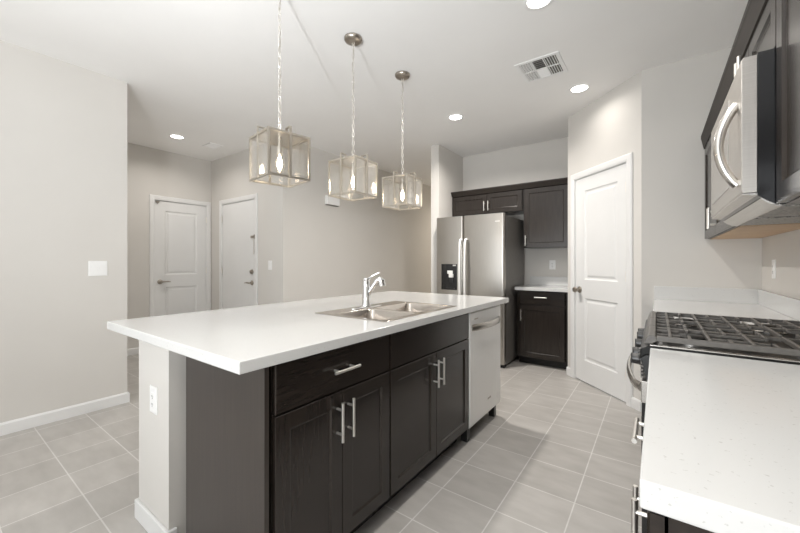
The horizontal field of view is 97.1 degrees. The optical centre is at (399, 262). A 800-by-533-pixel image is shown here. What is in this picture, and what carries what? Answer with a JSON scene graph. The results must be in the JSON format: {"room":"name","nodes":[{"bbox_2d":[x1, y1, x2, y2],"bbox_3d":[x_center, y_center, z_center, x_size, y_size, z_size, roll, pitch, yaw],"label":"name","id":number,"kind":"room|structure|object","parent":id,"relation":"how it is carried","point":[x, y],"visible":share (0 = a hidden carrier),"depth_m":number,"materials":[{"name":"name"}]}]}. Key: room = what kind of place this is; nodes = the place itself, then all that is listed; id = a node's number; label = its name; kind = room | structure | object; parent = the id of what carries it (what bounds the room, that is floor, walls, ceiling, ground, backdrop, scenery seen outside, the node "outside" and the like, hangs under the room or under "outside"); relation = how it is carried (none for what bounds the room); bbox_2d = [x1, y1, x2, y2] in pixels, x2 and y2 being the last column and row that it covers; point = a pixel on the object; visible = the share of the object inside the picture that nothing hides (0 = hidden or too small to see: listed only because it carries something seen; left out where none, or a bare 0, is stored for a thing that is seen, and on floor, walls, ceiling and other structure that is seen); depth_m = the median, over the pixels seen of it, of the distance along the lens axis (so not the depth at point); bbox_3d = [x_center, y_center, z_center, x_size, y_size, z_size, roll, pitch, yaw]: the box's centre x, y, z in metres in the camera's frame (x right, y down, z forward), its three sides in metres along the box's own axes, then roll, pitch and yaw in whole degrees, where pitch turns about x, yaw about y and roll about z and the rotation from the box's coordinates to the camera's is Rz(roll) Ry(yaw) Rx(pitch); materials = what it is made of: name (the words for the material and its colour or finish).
{"room":"kitchen","nodes":[
{"label":"kitchen","id":0,"kind":"room"},
{"bbox_2d":[0,40,126,422],"bbox_3d":[-3.620,-0.170,1.382,0.120,2.743,4.175,0,0,36],"label":"wall","id":1,"kind":"structure","parent":0,"point":[63,125],"depth_m":2.68,"materials":[{"name":"paint"}]},
{"bbox_2d":[0,392,127,435],"bbox_3d":[-3.566,1.157,1.343,0.014,0.087,4.175,0,0,36],"label":"baseboard","id":2,"kind":"structure","parent":1,"relation":"attached to","point":[28,422],"depth_m":2.69,"materials":[{"name":"white paint"}]},
{"bbox_2d":[88,261,106,275],"bbox_3d":[-2.454,0.050,2.872,0.011,0.122,0.120,0,0,36],"label":"light switch","id":3,"kind":"object","parent":1,"relation":"attached to","point":[95,268],"visible":1,"depth_m":2.87,"materials":[{"name":"white plastic"}]},
{"bbox_2d":[139,340,185,532],"bbox_3d":[-0.467,0.764,2.431,0.333,0.875,2.138,0,0,36],"label":"wall","id":4,"kind":"structure","parent":0,"point":[162,436],"depth_m":1.51,"materials":[{"name":"paint"}]},
{"bbox_2d":[150,385,157,414],"bbox_3d":[-1.086,0.606,1.554,0.075,0.117,0.008,0,0,36],"label":"power outlet","id":5,"kind":"object","parent":4,"relation":"attached to","point":[153,390],"visible":1,"depth_m":1.54,"materials":[{"name":"white plastic"}]},
{"bbox_2d":[151,392,153,407],"bbox_3d":[-1.088,0.606,1.552,0.033,0.066,0.002,0,0,36],"label":"receptacle","id":6,"kind":"object","parent":5,"relation":"attached to","point":[152,393],"depth_m":1.55,"materials":[{"name":"white plastic"}]},
{"bbox_2d":[135,498,176,532],"bbox_3d":[-0.467,1.157,2.431,0.361,0.087,2.166,0,0,36],"label":"baseboard","id":7,"kind":"structure","parent":4,"relation":"attached to","point":[150,523],"depth_m":1.57,"materials":[{"name":"white paint"}]},
{"bbox_2d":[127,142,210,348],"bbox_3d":[-3.363,-0.170,4.836,0.120,2.743,1.712,0,0,36],"label":"wall","id":8,"kind":"structure","parent":0,"point":[152,171],"depth_m":4.70,"materials":[{"name":"paint"}]},
{"bbox_2d":[127,347,138,355],"bbox_3d":[-3.580,1.157,4.425,0.014,0.087,0.764,0,0,36],"label":"baseboard","id":9,"kind":"structure","parent":8,"relation":"attached to","point":[132,351],"depth_m":4.58,"materials":[{"name":"white paint"}]},
{"bbox_2d":[149,194,210,316],"bbox_3d":[-3.143,0.145,5.074,0.147,2.112,0.806,0,0,36],"label":"door","id":10,"kind":"structure","parent":8,"relation":"in","point":[179,229],"depth_m":5.03,"materials":[{"name":"white paint"}]},
{"bbox_2d":[211,145,276,309],"bbox_3d":[-2.173,-0.170,4.954,1.665,2.743,0.120,0,0,36],"label":"wall","id":11,"kind":"structure","parent":0,"point":[229,174],"depth_m":4.81,"materials":[{"name":"paint"}]},
{"bbox_2d":[219,193,257,308],"bbox_3d":[-2.263,0.145,4.972,0.986,2.112,0.147,0,0,36],"label":"door","id":12,"kind":"structure","parent":11,"relation":"in","point":[238,216],"depth_m":4.94,"materials":[{"name":"white paint"}]},
{"bbox_2d":[268,261,271,269],"bbox_3d":[-1.656,0.037,4.496,0.075,0.117,0.011,0,0,36],"label":"light switch","id":13,"kind":"object","parent":11,"relation":"attached to","point":[269,262],"visible":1,"depth_m":4.49,"materials":[{"name":"white plastic"}]},
{"bbox_2d":[0,354,641,532],"bbox_3d":[-0.657,1.252,3.261,6.500,0.100,11.100,0,0,36],"label":"floor","id":14,"kind":"structure","parent":0,"point":[557,454],"depth_m":2.04,"materials":[{"name":"tile"}]},
{"bbox_2d":[186,356,268,532],"bbox_3d":[-0.647,0.764,1.288,0.550,0.875,0.017,0,0,36],"label":"end panel","id":15,"kind":"object","parent":14,"relation":"on","point":[227,412],"visible":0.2,"depth_m":1.25,"materials":[{"name":"brown laminate"}]},
{"bbox_2d":[269,335,388,532],"bbox_3d":[-0.461,0.764,1.561,0.658,0.875,0.613,0,0,36],"label":"base cabinet","id":16,"kind":"object","parent":14,"relation":"on","point":[329,410],"visible":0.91,"depth_m":1.34,"materials":[{"name":"brown wood"}]},
{"bbox_2d":[375,313,468,512],"bbox_3d":[-0.031,0.764,2.152,0.658,0.875,0.846,0,0,36],"label":"base cabinet","id":17,"kind":"object","parent":14,"relation":"on","point":[428,370],"visible":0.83,"depth_m":1.89,"materials":[{"name":"brown wood"}]},
{"bbox_2d":[107,291,508,374],"bbox_3d":[-0.273,0.307,2.300,1.196,0.038,2.295,0,0,36],"label":"countertop","id":18,"kind":"structure","parent":17,"relation":"on","point":[238,340],"depth_m":1.56,"materials":[{"name":"white stone"}]},
{"bbox_2d":[350,272,384,308],"bbox_3d":[-0.181,0.172,2.222,0.143,0.223,0.270,0,0,36],"label":"kitchen faucet","id":19,"kind":"object","parent":18,"relation":"on","point":[367,289],"visible":1,"depth_m":2.22,"materials":[{"name":"silver metal"}]},
{"bbox_2d":[362,278,370,305],"bbox_3d":[-0.214,0.187,2.246,0.060,0.177,0.060,0,0,36],"label":"faucet","id":20,"kind":"object","parent":19,"relation":"on","point":[366,288],"depth_m":2.23,"materials":[{"name":"silver metal"}]},
{"bbox_2d":[316,301,456,321],"bbox_3d":[-0.053,0.377,2.147,0.508,0.186,0.760,0,0,36],"label":"sink","id":21,"kind":"object","parent":18,"relation":"in","point":[393,310],"visible":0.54,"depth_m":2.13,"materials":[{"name":"metal"}]},
{"bbox_2d":[437,213,523,367],"bbox_3d":[1.015,0.320,4.507,0.878,1.763,0.836,0,0,36],"label":"refrigerator","id":22,"kind":"object","parent":14,"relation":"on","point":[482,254],"visible":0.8,"depth_m":4.19,"materials":[{"name":"grey metal"}]},
{"bbox_2d":[461,305,499,441],"bbox_3d":[0.408,0.766,2.709,0.632,0.872,0.559,0,0,36],"label":"dishwasher","id":23,"kind":"object","parent":14,"relation":"on","point":[484,324],"visible":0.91,"depth_m":2.50,"materials":[{"name":"silver metal"}]},
{"bbox_2d":[517,290,567,368],"bbox_3d":[1.760,0.764,4.226,0.573,0.875,0.551,0,0,36],"label":"base cabinet","id":24,"kind":"object","parent":14,"relation":"on","point":[542,316],"visible":0.86,"depth_m":4.04,"materials":[{"name":"brown wood"}]},
{"bbox_2d":[515,276,567,291],"bbox_3d":[1.753,0.254,4.224,0.584,0.143,0.564,0,0,36],"label":"countertop","id":25,"kind":"structure","parent":24,"relation":"on","point":[551,284],"depth_m":4.36,"materials":[{"name":"white stone"}]},
{"bbox_2d":[631,417,713,532],"bbox_3d":[0.814,0.764,0.665,0.631,0.875,0.880,0,0,36],"label":"base cabinet","id":26,"kind":"object","parent":14,"relation":"on","point":[656,523],"visible":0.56,"depth_m":0.47,"materials":[{"name":"brown wood"}]},
{"bbox_2d":[639,348,799,532],"bbox_3d":[0.825,0.256,0.653,0.603,0.139,0.896,0,0,36],"label":"countertop","id":27,"kind":"structure","parent":26,"relation":"on","point":[721,442],"depth_m":0.56,"materials":[{"name":"white stone"}]},
{"bbox_2d":[627,311,799,532],"bbox_3d":[1.268,0.607,1.361,0.662,1.190,0.759,0,0,36],"label":"gas range","id":28,"kind":"object","parent":14,"relation":"on","point":[779,342],"visible":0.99,"depth_m":1.24,"materials":[{"name":"black metal"}]},
{"bbox_2d":[640,319,799,364],"bbox_3d":[1.292,0.306,1.344,0.603,0.045,0.757,0,0,36],"label":"cooktop","id":29,"kind":"object","parent":28,"relation":"in","point":[645,347],"depth_m":1.18,"materials":[{"name":"black metal"}]},
{"bbox_3d":[1.886,0.764,2.135,0.628,0.875,1.202,0,0,36],"label":"base cabinet","id":30,"kind":"object","parent":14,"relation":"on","visible":0},
{"bbox_2d":[653,286,799,324],"bbox_3d":[1.897,0.256,2.126,0.603,0.139,1.206,0,0,36],"label":"countertop","id":31,"kind":"structure","parent":30,"relation":"on","point":[750,303],"depth_m":2.35,"materials":[{"name":"white stone"}]},
{"bbox_2d":[277,147,430,302],"bbox_3d":[-0.036,-0.170,6.375,0.120,2.743,4.933,0,0,36],"label":"wall","id":32,"kind":"structure","parent":0,"point":[324,251],"depth_m":5.13,"materials":[{"name":"paint"}]},
{"bbox_2d":[325,195,339,206],"bbox_3d":[-0.951,-0.862,4.977,0.044,0.128,0.240,0,0,36],"label":"door chime","id":33,"kind":"object","parent":32,"relation":"attached to","point":[331,201],"visible":0.86,"depth_m":4.95,"materials":[{"name":"white plastic"}]},
{"bbox_2d":[0,0,747,185],"bbox_3d":[-0.657,-1.591,3.261,6.500,0.100,11.100,0,0,36],"label":"ceiling","id":34,"kind":"structure","parent":0,"point":[203,72],"depth_m":2.70,"materials":[{"name":"paint"}]},
{"bbox_2d":[168,134,184,138],"bbox_3d":[-2.731,-1.538,4.326,0.176,0.006,0.176,0,0,36],"label":"recessed light","id":35,"kind":"object","parent":34,"relation":"in","point":[176,136],"visible":1,"depth_m":4.31,"materials":[{"name":"white"}]},
{"bbox_2d":[202,142,222,148],"bbox_3d":[-2.474,-1.535,4.664,0.220,0.010,0.170,0,0,36],"label":"ceiling vent","id":36,"kind":"object","parent":34,"relation":"in","point":[209,145],"visible":1,"depth_m":4.64,"materials":[{"name":"white plastic"}]},
{"bbox_2d":[249,0,310,187],"bbox_3d":[-0.666,-0.994,1.957,0.252,1.092,0.252,0,0,-45],"label":"pendant lantern","id":37,"kind":"object","parent":34,"relation":"hanging from","point":[298,146],"visible":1,"depth_m":1.95,"materials":[{"name":"clear glass"}]},
{"bbox_2d":[276,138,282,155],"bbox_3d":[-0.666,-0.640,1.957,0.034,0.092,0.034,0,0,-45],"label":"socket","id":38,"kind":"object","parent":37,"relation":"attached to","point":[279,149],"depth_m":1.95,"materials":[{"name":"silver metal"}]},
{"bbox_2d":[328,33,377,200],"bbox_3d":[-0.322,-0.994,2.430,0.252,1.092,0.252,0,0,33],"label":"pendant lantern","id":39,"kind":"object","parent":34,"relation":"hanging from","point":[359,173],"visible":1,"depth_m":2.41,"materials":[{"name":"beige"}]},
{"bbox_2d":[351,162,353,175],"bbox_3d":[-0.322,-0.640,2.430,0.034,0.092,0.034,0,0,33],"label":"socket","id":40,"kind":"object","parent":39,"relation":"attached to","point":[352,170],"depth_m":2.42,"materials":[{"name":"silver metal"}]},
{"bbox_2d":[382,71,422,210],"bbox_3d":[0.020,-0.994,2.900,0.252,1.092,0.252,0,0,34],"label":"pendant lantern","id":41,"kind":"object","parent":34,"relation":"hanging from","point":[391,187],"visible":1,"depth_m":2.89,"materials":[{"name":"beige"}]},
{"bbox_2d":[400,178,404,189],"bbox_3d":[0.020,-0.640,2.900,0.034,0.092,0.034,0,0,34],"label":"socket","id":42,"kind":"object","parent":41,"relation":"attached to","point":[402,187],"depth_m":2.89,"materials":[{"name":"silver metal"}]},
{"bbox_2d":[447,114,463,120],"bbox_3d":[0.589,-1.538,3.746,0.176,0.006,0.176,0,0,36],"label":"recessed light","id":43,"kind":"object","parent":34,"relation":"in","point":[453,117],"visible":1,"depth_m":3.74,"materials":[{"name":"white"}]},
{"bbox_2d":[523,0,553,10],"bbox_3d":[0.815,-1.538,2.072,0.176,0.006,0.176,0,0,36],"label":"recessed light","id":44,"kind":"object","parent":34,"relation":"in","point":[532,5],"visible":1,"depth_m":2.10,"materials":[{"name":"white"}]},
{"bbox_2d":[514,51,567,83],"bbox_3d":[1.122,-1.535,2.802,0.327,0.012,0.342,0,0,36],"label":"ceiling vent","id":45,"kind":"object","parent":34,"relation":"in","point":[552,64],"visible":1,"depth_m":2.79,"materials":[{"name":"white plastic"}]},
{"bbox_2d":[568,83,590,92],"bbox_3d":[1.587,-1.538,3.126,0.176,0.006,0.176,0,0,36],"label":"recessed light","id":46,"kind":"object","parent":34,"relation":"in","point":[582,87],"visible":1,"depth_m":3.12,"materials":[{"name":"white plastic"}]},
{"bbox_2d":[431,144,462,292],"bbox_3d":[1.510,-0.170,6.089,0.117,2.743,3.576,0,0,36],"label":"wall","id":47,"kind":"structure","parent":0,"point":[446,165],"depth_m":4.67,"materials":[{"name":"paint"}]},
{"bbox_2d":[463,137,567,284],"bbox_3d":[1.575,-0.170,4.778,1.531,2.743,0.120,0,0,36],"label":"wall","id":48,"kind":"structure","parent":0,"point":[547,160],"depth_m":4.62,"materials":[{"name":"paint"}]},
{"bbox_2d":[452,189,523,216],"bbox_3d":[1.202,-0.788,4.737,0.972,0.310,0.381,0,0,36],"label":"upper cabinet","id":49,"kind":"object","parent":48,"relation":"attached to","point":[511,202],"visible":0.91,"depth_m":4.58,"materials":[{"name":"brown wood"}]},
{"bbox_2d":[451,177,567,196],"bbox_3d":[1.333,-0.931,4.446,1.525,0.066,0.052,0,0,36],"label":"crown molding","id":50,"kind":"structure","parent":49,"relation":"attached to","point":[558,181],"depth_m":4.38,"materials":[{"name":"brown wood"}]},
{"bbox_2d":[524,184,567,248],"bbox_3d":[1.820,-0.559,4.288,0.549,0.768,0.381,0,0,36],"label":"upper cabinet","id":51,"kind":"object","parent":48,"relation":"attached to","point":[546,207],"visible":0.79,"depth_m":4.17,"materials":[{"name":"brown wood"}]},
{"bbox_2d":[530,276,567,285],"bbox_3d":[1.921,0.235,4.438,0.564,0.105,0.020,0,0,36],"label":"backsplash","id":52,"kind":"structure","parent":48,"relation":"attached to","point":[534,280],"depth_m":4.45,"materials":[{"name":"white stone"}]},
{"bbox_2d":[549,260,554,268],"bbox_3d":[1.919,0.032,4.448,0.072,0.115,0.008,0,0,36],"label":"power outlet","id":53,"kind":"object","parent":48,"relation":"attached to","point":[551,262],"visible":1,"depth_m":4.45,"materials":[{"name":"white plastic"}]},
{"bbox_2d":[568,71,640,399],"bbox_3d":[1.917,-0.170,3.317,0.100,2.743,0.948,0,0,-9],"label":"wall","id":54,"kind":"structure","parent":0,"point":[608,128],"depth_m":3.10,"materials":[{"name":"paint"}]},
{"bbox_2d":[570,152,632,406],"bbox_3d":[1.880,0.145,3.323,0.162,2.112,0.804,0,0,-9],"label":"door","id":55,"kind":"structure","parent":54,"relation":"in","point":[601,196],"depth_m":3.28,"materials":[{"name":"white paint"}]},
{"bbox_2d":[566,366,640,411],"bbox_3d":[1.861,1.157,3.308,0.014,0.087,0.956,0,0,-9],"label":"baseboard","id":56,"kind":"structure","parent":54,"relation":"attached to","point":[635,403],"depth_m":2.89,"materials":[{"name":"white paint"}]},
{"bbox_2d":[641,47,761,327],"bbox_3d":[2.303,-0.170,2.652,0.807,2.743,0.120,0,0,36],"label":"wall","id":57,"kind":"structure","parent":0,"point":[677,97],"depth_m":2.70,"materials":[{"name":"paint"}]},
{"bbox_2d":[762,229,799,298],"bbox_3d":[0.621,-0.170,-0.242,0.120,2.743,6.539,0,0,36],"label":"wall","id":58,"kind":"structure","parent":0,"point":[784,248],"depth_m":2.02,"materials":[{"name":"paint"}]},
{"bbox_2d":[705,135,799,239],"bbox_3d":[2.012,-0.533,2.061,0.337,0.731,1.170,0,0,36],"label":"upper cabinet","id":59,"kind":"object","parent":58,"relation":"attached to","point":[714,228],"visible":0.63,"depth_m":2.13,"materials":[{"name":"brown wood"}]},
{"bbox_2d":[701,0,766,148],"bbox_3d":[1.408,-0.884,1.454,0.040,0.099,2.858,0,0,36],"label":"crown molding","id":60,"kind":"structure","parent":59,"relation":"attached to","point":[753,11],"depth_m":1.51,"materials":[{"name":"brown wood"}]},
{"bbox_2d":[734,0,775,76],"bbox_3d":[1.442,-0.769,1.277,0.337,0.258,0.762,0,0,36],"label":"upper cabinet","id":61,"kind":"object","parent":58,"relation":"attached to","point":[763,38],"visible":0.23,"depth_m":1.17,"materials":[{"name":"brown wood"}]},
{"bbox_2d":[711,48,799,225],"bbox_3d":[1.403,-0.402,1.305,0.430,0.468,0.758,0,0,36],"label":"microwave","id":62,"kind":"object","parent":61,"relation":"attached to","point":[743,134],"visible":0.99,"depth_m":1.09,"materials":[{"name":"silver metal"}]},
{"bbox_2d":[772,260,775,278],"bbox_3d":[2.304,0.042,2.179,0.008,0.117,0.072,0,0,36],"label":"power outlet","id":63,"kind":"object","parent":58,"relation":"attached to","point":[773,261],"visible":1,"depth_m":2.16,"materials":[{"name":"white plastic"}]},
{"bbox_2d":[776,0,799,203],"bbox_3d":[0.945,-0.534,0.594,0.337,0.728,0.922,0,0,36],"label":"upper cabinet","id":64,"kind":"object","parent":58,"relation":"attached to","point":[787,11],"visible":1,"depth_m":0.97,"materials":[{"name":"brown wood"}]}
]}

